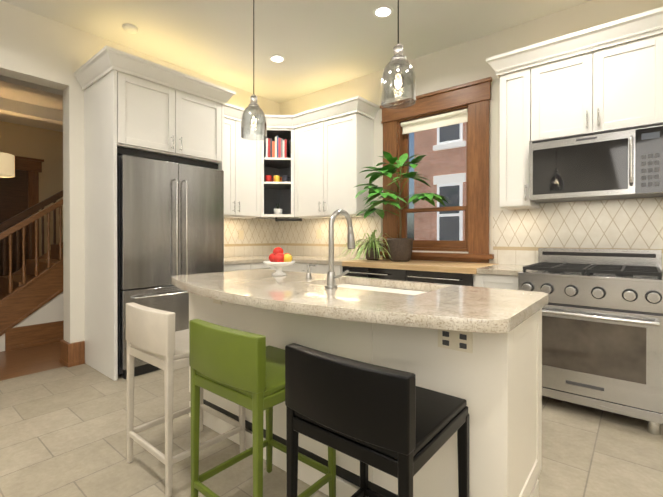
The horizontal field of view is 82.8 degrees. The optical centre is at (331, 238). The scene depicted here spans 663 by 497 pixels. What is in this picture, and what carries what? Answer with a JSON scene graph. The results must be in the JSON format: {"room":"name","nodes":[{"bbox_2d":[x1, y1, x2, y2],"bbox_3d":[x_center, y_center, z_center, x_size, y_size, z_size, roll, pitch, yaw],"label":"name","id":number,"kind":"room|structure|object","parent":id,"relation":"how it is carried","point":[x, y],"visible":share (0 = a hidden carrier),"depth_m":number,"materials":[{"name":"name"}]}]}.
{"room":"kitchen","nodes":[
{"label":"kitchen","id":0,"kind":"room"},
{"bbox_2d":[0,121,62,256],"bbox_3d":[-5.659,-0.379,5.632,0.200,2.970,6.000,0,0,39],"label":"wall","id":1,"kind":"structure","parent":0,"point":[46,145],"depth_m":6.39,"materials":[{"name":"paint"}]},
{"bbox_2d":[0,156,43,275],"bbox_3d":[-5.304,-0.115,5.865,0.050,2.440,1.330,0,0,39],"label":"door frame","id":2,"kind":"structure","parent":1,"relation":"attached to","point":[19,192],"depth_m":6.14,"materials":[{"name":"brown wood"}]},
{"bbox_2d":[0,0,279,342],"bbox_3d":[-2.561,-0.368,3.079,0.190,2.970,5.600,0,0,39],"label":"wall","id":3,"kind":"structure","parent":0,"point":[35,48],"depth_m":3.31,"materials":[{"name":"paint"}]},
{"bbox_2d":[59,339,84,363],"bbox_3d":[-1.657,1.012,4.350,0.025,0.200,2.497,0,0,39],"label":"baseboard","id":4,"kind":"structure","parent":3,"relation":"attached to","point":[72,354],"depth_m":3.31,"materials":[{"name":"brown wood"}]},
{"bbox_2d":[238,230,243,239],"bbox_3d":[-1.123,-0.044,4.668,0.007,0.116,0.076,0,0,39],"label":"electrical outlet plate","id":5,"kind":"object","parent":3,"relation":"attached to","point":[241,234],"depth_m":4.66,"materials":[{"name":"beige plastic"}]},
{"bbox_2d":[224,117,259,218],"bbox_3d":[-1.127,-0.792,4.420,0.330,1.091,0.990,0,0,39],"label":"upper cabinet","id":6,"kind":"object","parent":3,"relation":"attached to","point":[241,156],"depth_m":4.29,"materials":[{"name":"white wood"}]},
{"bbox_2d":[0,0,591,131],"bbox_3d":[-1.955,-1.901,2.573,9.400,0.100,6.000,0,0,39],"label":"ceiling","id":7,"kind":"structure","parent":0,"point":[318,45],"depth_m":3.36,"materials":[{"name":"paint"}]},
{"bbox_2d":[0,152,14,177],"bbox_3d":[-4.374,-1.340,4.828,0.460,1.039,0.460,0,0,39],"label":"pendant lamp","id":8,"kind":"object","parent":7,"relation":"hanging from","point":[7,165],"visible":1,"depth_m":4.82,"materials":[{"name":"beige fabric"}]},
{"bbox_2d":[0,75,62,124],"bbox_3d":[-4.108,-1.778,4.348,3.820,0.159,5.600,0,0,39],"label":"ceiling beam","id":9,"kind":"structure","parent":7,"relation":"attached to","point":[24,109],"depth_m":5.03,"materials":[{"name":"paint"}]},
{"bbox_2d":[122,24,137,33],"bbox_3d":[-1.765,-1.836,3.299,0.124,0.034,0.124,0,0,39],"label":"smoke detector","id":10,"kind":"object","parent":7,"relation":"attached to","point":[130,28],"visible":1,"depth_m":3.27,"materials":[{"name":"white plastic"}]},
{"bbox_2d":[241,0,266,139],"bbox_3d":[-0.428,-1.203,2.070,0.141,1.289,0.141,0,0,39],"label":"pendant light","id":11,"kind":"object","parent":7,"relation":"hanging from","point":[253,107],"visible":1,"depth_m":2.06,"materials":[{"name":"clear glass"}]},
{"bbox_2d":[269,55,284,62],"bbox_3d":[-0.560,-1.852,3.873,0.169,0.007,0.169,0,0,15],"label":"recessed light","id":12,"kind":"object","parent":7,"relation":"in","point":[274,58],"depth_m":3.86,"materials":[{"name":"white plastic"}]},
{"bbox_2d":[373,5,393,17],"bbox_3d":[0.420,-1.849,3.066,0.169,0.007,0.169,0,0,30],"label":"recessed light","id":13,"kind":"object","parent":7,"relation":"in","point":[383,11],"depth_m":3.05,"materials":[{"name":"white plastic"}]},
{"bbox_2d":[380,0,415,108],"bbox_3d":[0.266,-1.193,1.498,0.141,1.304,0.141,0,0,39],"label":"pendant light","id":14,"kind":"object","parent":7,"relation":"hanging from","point":[398,61],"visible":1,"depth_m":1.48,"materials":[{"name":"clear glass"}]},
{"bbox_2d":[0,342,662,496],"bbox_3d":[-2.032,1.169,2.650,9.200,0.100,5.600,0,0,39],"label":"floor","id":15,"kind":"structure","parent":0,"point":[63,431],"depth_m":2.04,"materials":[{"name":"tile"}]},
{"bbox_2d":[0,190,63,351],"bbox_3d":[-3.019,-0.215,4.760,1.115,2.650,3.530,0,0,39],"label":"stair","id":16,"kind":"structure","parent":15,"relation":"on","point":[31,305],"depth_m":3.96,"materials":[{"name":"brown wood"}]},
{"bbox_2d":[84,70,223,380],"bbox_3d":[-1.624,-0.110,3.533,0.696,2.450,1.010,0,0,39],"label":"tall cabinet","id":17,"kind":"object","parent":15,"relation":"on","point":[125,114],"visible":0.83,"depth_m":3.17,"materials":[{"name":"white wood"}]},
{"bbox_2d":[117,154,223,378],"bbox_3d":[-1.581,0.216,3.499,0.750,1.800,0.920,0,0,39],"label":"fridge","id":18,"kind":"object","parent":15,"relation":"on","point":[170,219],"visible":0.56,"depth_m":3.18,"materials":[{"name":"metal"}]},
{"bbox_2d":[126,302,244,496],"bbox_3d":[-0.743,0.722,1.901,0.420,0.799,0.439,0,0,39],"label":"stool","id":19,"kind":"object","parent":15,"relation":"on","point":[153,337],"visible":0.77,"depth_m":1.72,"materials":[{"name":"wood"}]},
{"bbox_2d":[224,263,255,271],"bbox_3d":[-1.198,0.688,4.122,0.588,0.850,0.432,0,0,39],"label":"base cabinet","id":20,"kind":"object","parent":15,"relation":"on","point":[231,266],"depth_m":3.94,"materials":[{"name":"white wood"}]},
{"bbox_2d":[189,319,335,496],"bbox_3d":[-0.279,0.724,1.520,0.420,0.799,0.439,0,0,39],"label":"stool","id":21,"kind":"object","parent":15,"relation":"on","point":[244,369],"visible":0.9,"depth_m":1.36,"materials":[{"name":"wood"}]},
{"bbox_2d":[256,263,271,269],"bbox_3d":[-1.003,0.687,4.359,0.588,0.850,0.427,0,0,39],"label":"base cabinet","id":22,"kind":"object","parent":15,"relation":"on","point":[258,265],"depth_m":4.18,"materials":[{"name":"white wood"}]},
{"bbox_2d":[272,263,339,274],"bbox_3d":[-0.114,0.687,4.254,0.957,0.850,0.657,0,0,39],"label":"base cabinet","id":23,"kind":"object","parent":15,"relation":"on","point":[320,268],"depth_m":3.98,"materials":[{"name":"white wood"}]},
{"bbox_2d":[224,255,269,266],"bbox_3d":[-0.901,0.241,4.461,0.613,0.040,1.336,0,0,39],"label":"countertop","id":24,"kind":"structure","parent":23,"relation":"on","point":[260,258],"depth_m":4.12,"materials":[{"name":"beige stone"}]},
{"bbox_2d":[189,297,541,496],"bbox_3d":[-0.003,0.697,1.988,1.886,0.851,0.558,0,0,39],"label":"kitchen island","id":25,"kind":"object","parent":15,"relation":"on","point":[478,350],"depth_m":1.40,"materials":[{"name":"paint"}]},
{"bbox_2d":[171,269,548,352],"bbox_3d":[-0.083,0.253,1.889,1.930,0.040,0.890,0,0,39],"label":"island countertop","id":26,"kind":"structure","parent":25,"relation":"on","point":[468,317],"depth_m":1.43,"materials":[{"name":"beige stone"}]},
{"bbox_2d":[263,247,294,275],"bbox_3d":[-0.327,0.141,2.355,0.200,0.176,0.200,0,0,39],"label":"fruit bowl","id":27,"kind":"object","parent":26,"relation":"on","point":[279,260],"visible":1,"depth_m":2.31,"materials":[{"name":"white ceramic"}]},
{"bbox_2d":[303,264,314,276],"bbox_3d":[-0.123,0.189,2.195,0.034,0.084,0.069,0,0,39],"label":"soap dispenser","id":28,"kind":"object","parent":26,"relation":"on","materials":[{"name":"silver metal"}]},
{"bbox_2d":[323,209,355,288],"bbox_3d":[0.075,0.044,1.811,0.133,0.378,0.213,0,0,39],"label":"faucet","id":29,"kind":"object","parent":26,"relation":"on","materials":[{"name":"silver metal"}]},
{"bbox_2d":[339,281,422,292],"bbox_3d":[0.213,0.367,1.911,0.676,0.213,0.406,0,0,39],"label":"sink","id":30,"kind":"object","parent":26,"relation":"in","point":[354,284],"depth_m":2.05,"materials":[{"name":"white ceramic"}]},
{"bbox_2d":[285,343,469,496],"bbox_3d":[0.145,0.725,1.170,0.420,0.799,0.439,0,0,39],"label":"stool","id":31,"kind":"object","parent":15,"relation":"on","point":[401,426],"visible":1,"depth_m":1.00,"materials":[{"name":"leather"}]},
{"bbox_2d":[340,267,483,289],"bbox_3d":[0.788,0.690,3.556,1.439,0.850,0.588,0,0,39],"label":"base cabinet","id":32,"kind":"object","parent":15,"relation":"on","point":[440,277],"depth_m":3.20,"materials":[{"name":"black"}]},
{"bbox_2d":[292,255,526,274],"bbox_3d":[0.554,0.246,3.725,2.569,0.047,0.623,0,0,39],"label":"countertop","id":33,"kind":"structure","parent":32,"relation":"on","point":[411,265],"depth_m":3.25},
{"bbox_2d":[325,230,391,259],"bbox_3d":[0.246,0.066,3.767,0.851,0.309,0.768,0,0,39],"label":"spider plant","id":34,"kind":"object","parent":33,"relation":"on","point":[371,248],"visible":0.83,"depth_m":3.77,"materials":[{"name":"green plant"}]},
{"bbox_2d":[353,151,449,261],"bbox_3d":[0.597,-0.320,3.520,0.973,1.084,0.748,0,0,39],"label":"plant","id":35,"kind":"object","parent":33,"relation":"on","point":[400,248],"visible":1,"depth_m":3.59,"materials":[{"name":"green plant"}]},
{"bbox_2d":[484,275,517,289],"bbox_3d":[1.426,0.693,3.031,0.330,0.850,0.588,0,0,39],"label":"base cabinet","id":36,"kind":"object","parent":15,"relation":"on","point":[493,275],"depth_m":2.79,"materials":[{"name":"white wood"}]},
{"bbox_2d":[518,248,662,434],"bbox_3d":[1.782,0.599,2.590,0.760,1.040,0.787,0,0,39],"label":"range","id":37,"kind":"object","parent":15,"relation":"on","point":[602,329],"visible":0.9,"depth_m":2.31,"materials":[{"name":"metal"}]},
{"bbox_2d":[280,0,662,270],"bbox_3d":[-0.114,-0.375,4.814,9.400,2.970,0.210,0,0,39],"label":"wall","id":38,"kind":"structure","parent":0,"point":[519,236],"depth_m":3.33,"materials":[{"name":"paint"}]},
{"bbox_2d":[260,112,373,220],"bbox_3d":[-0.320,-0.773,4.451,1.536,1.129,0.624,0,0,39],"label":"upper cabinet","id":39,"kind":"object","parent":38,"relation":"attached to","point":[312,171],"depth_m":4.32,"materials":[{"name":"white wood"}]},
{"bbox_2d":[74,45,379,128],"bbox_3d":[-0.865,-1.391,3.724,1.617,0.135,2.437,0,0,39],"label":"crown molding","id":40,"kind":"structure","parent":39,"relation":"attached to","point":[103,62],"depth_m":3.43,"materials":[{"name":"white wood"}]},
{"bbox_2d":[380,77,493,262],"bbox_3d":[1.031,-0.615,3.805,1.210,1.671,0.230,0,0,39],"label":"window","id":41,"kind":"structure","parent":38,"relation":"in","point":[469,103],"depth_m":3.66,"materials":[{"name":"brown wood"}]},
{"bbox_2d":[500,33,662,209],"bbox_3d":[2.240,-0.790,2.511,2.040,1.080,0.366,0,0,39],"label":"upper cabinet","id":42,"kind":"object","parent":38,"relation":"attached to","point":[616,86],"visible":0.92,"depth_m":2.73,"materials":[{"name":"white wood"}]},
{"bbox_2d":[486,7,662,77],"bbox_3d":[2.196,-1.386,2.517,2.119,0.135,0.407,0,0,39],"label":"crown molding","id":43,"kind":"structure","parent":42,"relation":"attached to","point":[629,29],"depth_m":2.65,"materials":[{"name":"white wood"}]},
{"bbox_2d":[529,122,662,202],"bbox_3d":[1.903,-0.515,2.724,0.780,0.444,0.440,0,0,39],"label":"microwave","id":44,"kind":"object","parent":42,"relation":"attached to","point":[620,163],"visible":1,"depth_m":2.58,"materials":[{"name":"metal"}]},
{"label":"outside","id":45,"kind":"structure","parent":0,"visible":0},
{"bbox_2d":[414,122,466,240],"bbox_3d":[5.879,-3.094,5.786,8.600,9.600,3.070,0,0,39],"label":"building","id":46,"kind":"structure","parent":45,"point":[441,189],"depth_m":7.01,"materials":[{"name":"brick"}]}
]}

